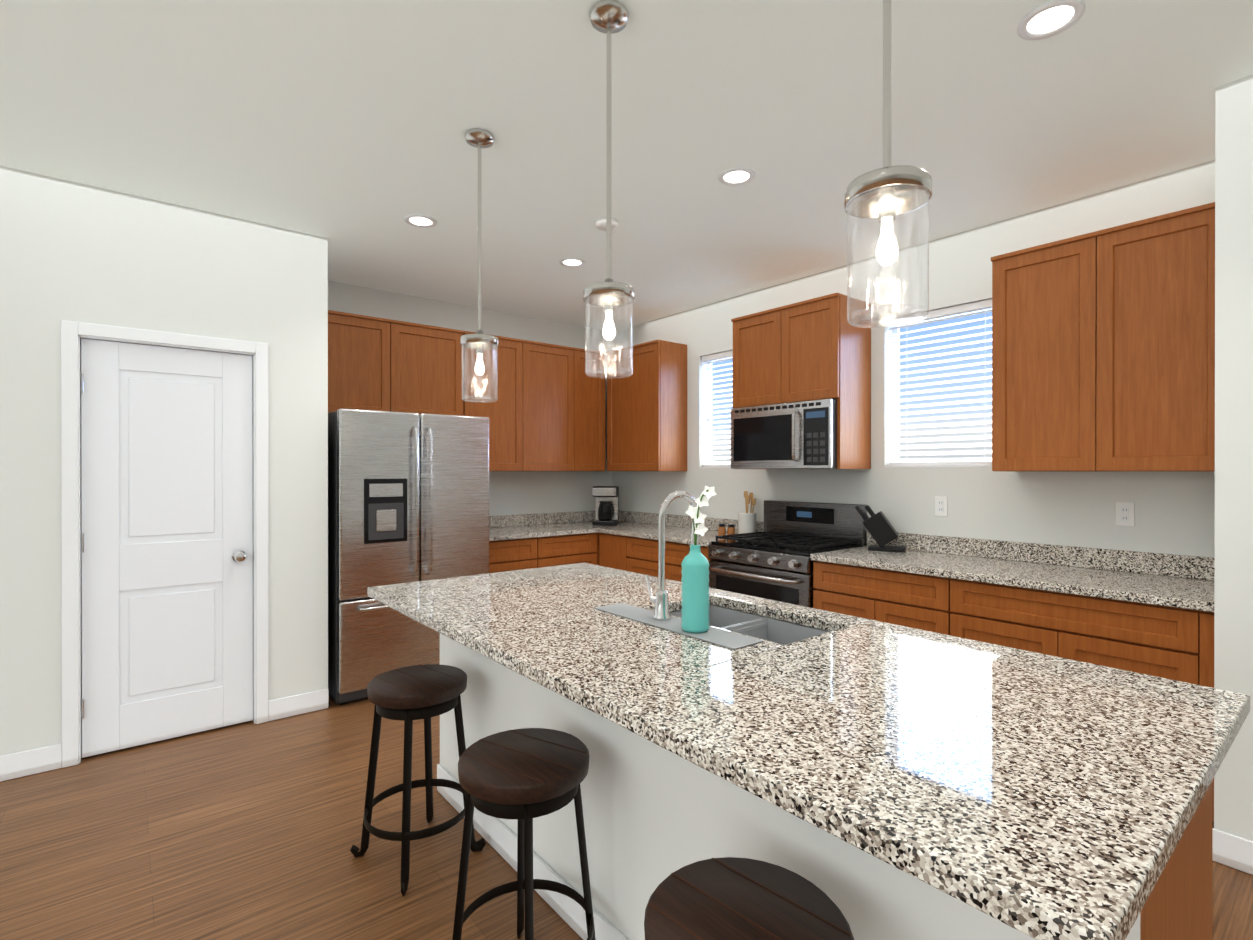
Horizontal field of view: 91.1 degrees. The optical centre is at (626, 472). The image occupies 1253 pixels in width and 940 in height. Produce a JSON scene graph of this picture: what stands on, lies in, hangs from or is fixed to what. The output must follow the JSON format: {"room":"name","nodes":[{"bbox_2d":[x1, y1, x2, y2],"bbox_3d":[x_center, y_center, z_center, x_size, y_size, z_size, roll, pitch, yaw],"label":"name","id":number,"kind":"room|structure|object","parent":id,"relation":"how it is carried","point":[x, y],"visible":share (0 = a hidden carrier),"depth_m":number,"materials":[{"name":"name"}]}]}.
{"room":"kitchen","nodes":[
{"label":"kitchen","id":0,"kind":"room"},
{"bbox_2d":[0,696,1252,939],"bbox_3d":[-0.398,1.447,0.061,8.300,0.100,9.300,0,0,-39],"label":"floor","id":1,"kind":"structure","parent":0,"point":[248,830],"depth_m":2.26,"materials":[{"name":"brown wood"}]},
{"bbox_2d":[328,408,488,704],"bbox_3d":[-1.579,0.506,4.237,0.960,1.765,0.991,0,0,-39],"label":"refrigerator","id":2,"kind":"object","parent":1,"relation":"on","point":[408,497],"visible":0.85,"depth_m":3.79,"materials":[{"name":"grey metal"}]},
{"bbox_2d":[350,664,485,896],"bbox_3d":[-0.759,1.073,2.243,0.400,0.642,0.406,0,0,-39],"label":"stool","id":3,"kind":"object","parent":1,"relation":"on","point":[407,695],"visible":0.9,"depth_m":2.18,"materials":[{"name":"brown wood"}]},
{"bbox_2d":[489,537,540,572],"bbox_3d":[-1.105,0.947,4.888,0.555,0.876,0.617,0,0,-39],"label":"base cabinet","id":4,"kind":"object","parent":1,"relation":"on","point":[524,553],"depth_m":4.70,"materials":[{"name":"brown wood"}]},
{"bbox_2d":[452,728,595,939],"bbox_3d":[-0.272,1.074,1.647,0.432,0.642,0.437,0,0,-39],"label":"stool","id":5,"kind":"object","parent":1,"relation":"on","point":[524,776],"visible":1,"depth_m":1.60,"materials":[{"name":"brown wood"}]},
{"bbox_2d":[541,533,596,566],"bbox_3d":[-0.650,0.946,5.259,0.620,0.876,0.617,0,0,-39],"label":"base cabinet","id":6,"kind":"object","parent":1,"relation":"on","point":[575,548],"depth_m":5.01,"materials":[{"name":"brown wood"}]},
{"bbox_2d":[489,512,596,540],"bbox_3d":[-0.876,0.439,5.045,1.110,0.135,0.660,0,0,-39],"label":"countertop","id":7,"kind":"structure","parent":6,"relation":"on","point":[519,526],"depth_m":5.29,"materials":[{"name":"stone"}]},
{"bbox_2d":[577,510,763,546],"bbox_3d":[0.200,0.439,5.127,0.662,0.135,1.895,0,0,-39],"label":"countertop","id":8,"kind":"structure","parent":6,"relation":"on","point":[630,524],"depth_m":5.07,"materials":[{"name":"stone"}]},
{"bbox_2d":[592,486,618,525],"bbox_3d":[-0.186,0.297,5.497,0.204,0.345,0.198,0,0,11],"label":"coffee maker","id":9,"kind":"object","parent":8,"relation":"on","point":[606,505],"visible":1,"depth_m":5.42,"materials":[{"name":"black plastic"}]},
{"bbox_2d":[718,524,734,535],"bbox_3d":[0.723,0.423,4.444,0.128,0.097,0.056,0,0,35],"label":"spice jars","id":10,"kind":"object","parent":8,"relation":"on","point":[722,529],"visible":0.75,"depth_m":4.44,"materials":[{"name":"brown glass"}]},
{"bbox_2d":[738,491,755,533],"bbox_3d":[0.906,0.307,4.600,0.140,0.329,0.149,0,0,-39],"label":"utensil crock","id":11,"kind":"object","parent":8,"relation":"on","point":[746,521],"visible":0.83,"depth_m":4.55,"materials":[{"name":"white ceramic"}]},
{"bbox_2d":[597,532,624,570],"bbox_3d":[0.123,0.946,5.258,0.617,0.876,0.362,0,0,-39],"label":"base cabinet","id":12,"kind":"object","parent":1,"relation":"on","point":[610,547],"depth_m":5.07,"materials":[{"name":"brown wood"}]},
{"bbox_2d":[625,536,711,581],"bbox_3d":[0.527,0.947,4.763,0.617,0.876,0.915,0,0,-39],"label":"base cabinet","id":13,"kind":"object","parent":1,"relation":"on","point":[631,554],"depth_m":4.68,"materials":[{"name":"brown wood"}]},
{"bbox_2d":[644,857,853,939],"bbox_3d":[0.203,1.075,1.040,0.371,0.642,0.378,0,0,-39],"label":"stool","id":14,"kind":"object","parent":1,"relation":"on","point":[729,898],"visible":1,"depth_m":1.07,"materials":[{"name":"brown wood"}]},
{"bbox_2d":[708,500,866,607],"bbox_3d":[1.032,0.799,4.064,0.710,1.180,0.792,0,0,-39],"label":"range","id":15,"kind":"object","parent":1,"relation":"on","point":[772,561],"visible":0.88,"depth_m":3.98,"materials":[{"name":"grey metal"}]},
{"bbox_2d":[437,616,1212,939],"bbox_3d":[0.214,0.955,2.001,0.749,0.876,2.385,0,0,-39],"label":"kitchen island","id":16,"kind":"object","parent":1,"relation":"on","point":[653,814],"visible":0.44,"depth_m":1.58,"materials":[{"name":"white paint"}]},
{"bbox_2d":[367,563,1249,939],"bbox_3d":[0.134,0.496,1.938,1.100,0.037,2.480,0,0,-39],"label":"island countertop","id":17,"kind":"structure","parent":16,"relation":"on","point":[1039,795],"depth_m":1.16,"materials":[{"name":"stone"}]},
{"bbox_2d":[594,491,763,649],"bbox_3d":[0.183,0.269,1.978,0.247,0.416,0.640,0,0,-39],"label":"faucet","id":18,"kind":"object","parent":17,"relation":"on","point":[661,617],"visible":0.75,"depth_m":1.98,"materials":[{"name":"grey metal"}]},
{"bbox_2d":[681,486,716,632],"bbox_3d":[0.209,0.256,1.838,0.085,0.433,0.095,0,0,-39],"label":"vase","id":19,"kind":"object","parent":17,"relation":"on","point":[695,595],"visible":1,"depth_m":1.81,"materials":[{"name":"teal ceramic"}]},
{"bbox_2d":[669,604,829,644],"bbox_3d":[0.378,0.623,2.047,0.374,0.214,0.640,0,0,-39],"label":"sink","id":20,"kind":"object","parent":17,"relation":"in","point":[766,628],"visible":0.08,"depth_m":2.15,"materials":[{"name":"silver metal"}]},
{"bbox_2d":[813,561,952,635],"bbox_3d":[1.568,0.950,3.486,0.616,0.876,0.767,0,0,-39],"label":"base cabinet","id":21,"kind":"object","parent":1,"relation":"on","point":[918,601],"depth_m":3.25,"materials":[{"name":"brown wood"}]},
{"bbox_2d":[810,530,1214,611],"bbox_3d":[1.857,0.443,3.111,0.642,0.135,1.715,0,0,-39],"label":"countertop","id":22,"kind":"structure","parent":21,"relation":"on","point":[1178,581],"depth_m":2.97,"materials":[{"name":"stone"}]},
{"bbox_2d":[855,505,905,551],"bbox_3d":[1.545,0.337,3.748,0.282,0.272,0.124,0,0,27],"label":"knife block","id":23,"kind":"object","parent":22,"relation":"on","point":[881,529],"visible":0.98,"depth_m":3.70,"materials":[{"name":"black plastic"}]},
{"bbox_2d":[953,579,1213,827],"bbox_3d":[2.109,0.951,2.822,0.616,0.876,0.946,0,0,-39],"label":"base cabinet","id":24,"kind":"object","parent":1,"relation":"on","point":[1173,643],"depth_m":2.55,"materials":[{"name":"brown wood"}]},
{"bbox_2d":[0,75,1252,840],"bbox_3d":[-0.398,0.012,0.058,8.300,2.770,9.300,0,0,-39],"label":"wall","id":25,"kind":"structure","parent":0,"point":[80,253],"depth_m":3.16,"materials":[{"name":"white paint"}]},
{"bbox_2d":[0,743,61,781],"bbox_3d":[-4.211,1.336,1.627,4.010,0.114,0.013,0,0,-39],"label":"baseboard","id":26,"kind":"structure","parent":25,"relation":"attached to","point":[43,759],"depth_m":2.82,"materials":[{"name":"white"}]},
{"bbox_2d":[61,320,268,767],"bbox_3d":[-2.349,0.337,3.187,0.850,2.104,0.086,0,0,-39],"label":"door frame","id":27,"kind":"structure","parent":25,"relation":"attached to","point":[72,332],"depth_m":2.94,"materials":[{"name":"white wood"}]},
{"bbox_2d":[81,338,252,757],"bbox_3d":[-2.339,0.366,3.174,0.714,2.024,0.115,0,0,-39],"label":"pantry door","id":28,"kind":"structure","parent":25,"relation":"in","point":[167,525],"depth_m":3.17,"materials":[{"name":"white wood"}]},
{"bbox_2d":[269,688,328,720],"bbox_3d":[-1.878,1.332,3.529,0.310,0.114,0.013,0,0,-39],"label":"baseboard","id":29,"kind":"structure","parent":25,"relation":"attached to","point":[284,707],"depth_m":3.52,"materials":[{"name":"white wood"}]},
{"bbox_2d":[328,310,463,415],"bbox_3d":[-1.776,-0.743,4.516,1.090,0.691,0.339,0,0,-39],"label":"upper cabinet","id":30,"kind":"object","parent":25,"relation":"attached to","point":[378,364],"visible":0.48,"depth_m":4.40,"materials":[{"name":"brown wood"}]},
{"bbox_2d":[463,331,526,470],"bbox_3d":[-1.156,-0.549,5.031,0.512,1.080,0.328,0,0,-39],"label":"upper cabinet","id":31,"kind":"object","parent":25,"relation":"attached to","point":[507,416],"depth_m":4.97,"materials":[{"name":"brown wood"}]},
{"bbox_2d":[527,340,574,470],"bbox_3d":[-0.760,-0.549,5.354,0.510,1.080,0.328,0,0,-39],"label":"upper cabinet","id":32,"kind":"object","parent":25,"relation":"attached to","point":[545,411],"depth_m":5.25,"materials":[{"name":"brown wood"}]},
{"bbox_2d":[575,348,605,470],"bbox_3d":[-0.427,-0.550,5.625,0.348,1.080,0.328,0,0,-39],"label":"upper cabinet","id":33,"kind":"object","parent":25,"relation":"attached to","point":[589,391],"depth_m":5.50,"materials":[{"name":"brown wood"}]},
{"bbox_2d":[606,340,686,470],"bbox_3d":[0.166,-0.550,5.422,0.339,1.081,0.704,0,0,-39],"label":"upper cabinet","id":34,"kind":"object","parent":25,"relation":"attached to","point":[647,415],"visible":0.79,"depth_m":5.21,"materials":[{"name":"brown wood"}]},
{"bbox_2d":[699,357,733,467],"bbox_3d":[0.871,-0.503,4.937,0.135,0.940,0.660,0,0,-39],"label":"window","id":35,"kind":"structure","parent":25,"relation":"in","point":[719,399],"depth_m":5.12,"materials":[{"name":"white"}]},
{"bbox_2d":[702,350,732,466],"bbox_3d":[0.856,-0.509,4.924,0.055,0.925,0.648,0,0,-39],"label":"window blind","id":36,"kind":"object","parent":35,"relation":"attached to","point":[717,357],"visible":0.44,"depth_m":5.04,"materials":[{"name":"white plastic"}]},
{"bbox_2d":[731,293,870,468],"bbox_3d":[1.159,-0.555,4.165,0.389,1.066,0.840,0,0,-39],"label":"upper cabinet","id":37,"kind":"object","parent":25,"relation":"attached to","point":[818,348],"visible":0.83,"depth_m":3.91,"materials":[{"name":"brown wood"}]},
{"bbox_2d":[731,399,836,468],"bbox_3d":[1.123,-0.235,4.136,0.471,0.423,0.792,0,0,-39],"label":"microwave","id":38,"kind":"object","parent":37,"relation":"in","point":[798,435],"visible":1,"depth_m":3.96,"materials":[{"name":"grey metal"}]},
{"bbox_2d":[885,309,991,466],"bbox_3d":[1.904,-0.501,3.670,0.135,0.940,0.690,0,0,-39],"label":"window","id":39,"kind":"structure","parent":25,"relation":"in","point":[956,334],"depth_m":3.72,"materials":[{"name":"white"}]},
{"bbox_2d":[887,299,991,464],"bbox_3d":[1.889,-0.506,3.657,0.055,0.925,0.678,0,0,-39],"label":"window blind","id":40,"kind":"object","parent":39,"relation":"attached to","point":[964,309],"visible":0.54,"depth_m":3.65,"materials":[{"name":"white plastic"}]},
{"bbox_2d":[935,496,946,515],"bbox_3d":[1.851,0.200,3.621,0.008,0.116,0.072,0,0,-39],"label":"electrical outlet","id":41,"kind":"object","parent":25,"relation":"attached to","point":[940,505],"visible":1,"depth_m":3.62,"materials":[{"name":"white plastic"}]},
{"bbox_2d":[991,202,1214,470],"bbox_3d":[2.242,-0.544,2.876,0.339,1.081,0.866,0,0,-39],"label":"upper cabinet","id":42,"kind":"object","parent":25,"relation":"attached to","point":[1103,349],"visible":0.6,"depth_m":2.74,"materials":[{"name":"brown wood"}]},
{"bbox_2d":[1116,502,1134,526],"bbox_3d":[2.395,0.201,2.955,0.008,0.116,0.072,0,0,-39],"label":"electrical outlet","id":43,"kind":"object","parent":25,"relation":"attached to","point":[1125,513],"visible":1,"depth_m":2.95,"materials":[{"name":"white plastic"}]},
{"bbox_2d":[0,0,1252,330],"bbox_3d":[-0.398,-1.423,0.055,8.300,0.100,9.300,0,0,-39],"label":"ceiling","id":44,"kind":"structure","parent":0,"point":[342,126],"depth_m":2.41,"materials":[{"name":"white paint"}]},
{"bbox_2d":[404,214,436,227],"bbox_3d":[-1.127,-1.375,3.370,0.170,0.006,0.170,0,0,-39],"label":"recessed light","id":45,"kind":"object","parent":44,"relation":"in","point":[419,220],"visible":1,"depth_m":3.36,"materials":[{"name":"white"}]},
{"bbox_2d":[460,128,498,402],"bbox_3d":[-0.602,-0.835,2.522,0.154,1.084,0.154,0,0,-39],"label":"pendant light","id":46,"kind":"object","parent":44,"relation":"hanging from","point":[479,341],"visible":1,"depth_m":2.51,"materials":[{"name":"clear glass"}]},
{"bbox_2d":[559,258,584,266],"bbox_3d":[-0.355,-1.377,4.038,0.170,0.006,0.170,0,0,-39],"label":"recessed light","id":47,"kind":"object","parent":44,"relation":"in","point":[572,262],"visible":1,"depth_m":4.04,"materials":[{"name":"white"}]},
{"bbox_2d":[595,217,618,230],"bbox_3d":[-0.109,-1.362,3.388,0.132,0.032,0.132,0,0,-39],"label":"smoke detector","id":48,"kind":"object","parent":44,"relation":"attached to","point":[600,223],"visible":0.75,"depth_m":3.35,"materials":[{"name":"white plastic"}]},
{"bbox_2d":[583,0,634,378],"bbox_3d":[-0.052,-0.834,1.848,0.154,1.084,0.154,0,0,-39],"label":"pendant light","id":49,"kind":"object","parent":44,"relation":"hanging from","point":[609,18],"visible":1,"depth_m":1.84,"materials":[{"name":"clear glass"}]},
{"bbox_2d":[718,167,754,185],"bbox_3d":[0.513,-1.374,2.862,0.170,0.006,0.170,0,0,-39],"label":"recessed light","id":50,"kind":"object","parent":44,"relation":"in","point":[736,176],"visible":1,"depth_m":2.86,"materials":[{"name":"white"}]},
{"bbox_2d":[844,0,931,327],"bbox_3d":[0.497,-0.833,1.174,0.154,1.084,0.154,0,0,-39],"label":"pendant light","id":51,"kind":"object","parent":44,"relation":"hanging from","point":[886,194],"visible":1,"depth_m":1.17,"materials":[{"name":"clear glass"}]},
{"bbox_2d":[1017,0,1084,39],"bbox_3d":[1.286,-1.372,1.867,0.170,0.006,0.170,0,0,-39],"label":"recessed light","id":52,"kind":"object","parent":44,"relation":"in","point":[1049,19],"visible":1,"depth_m":1.86,"materials":[{"name":"white"}]}
]}

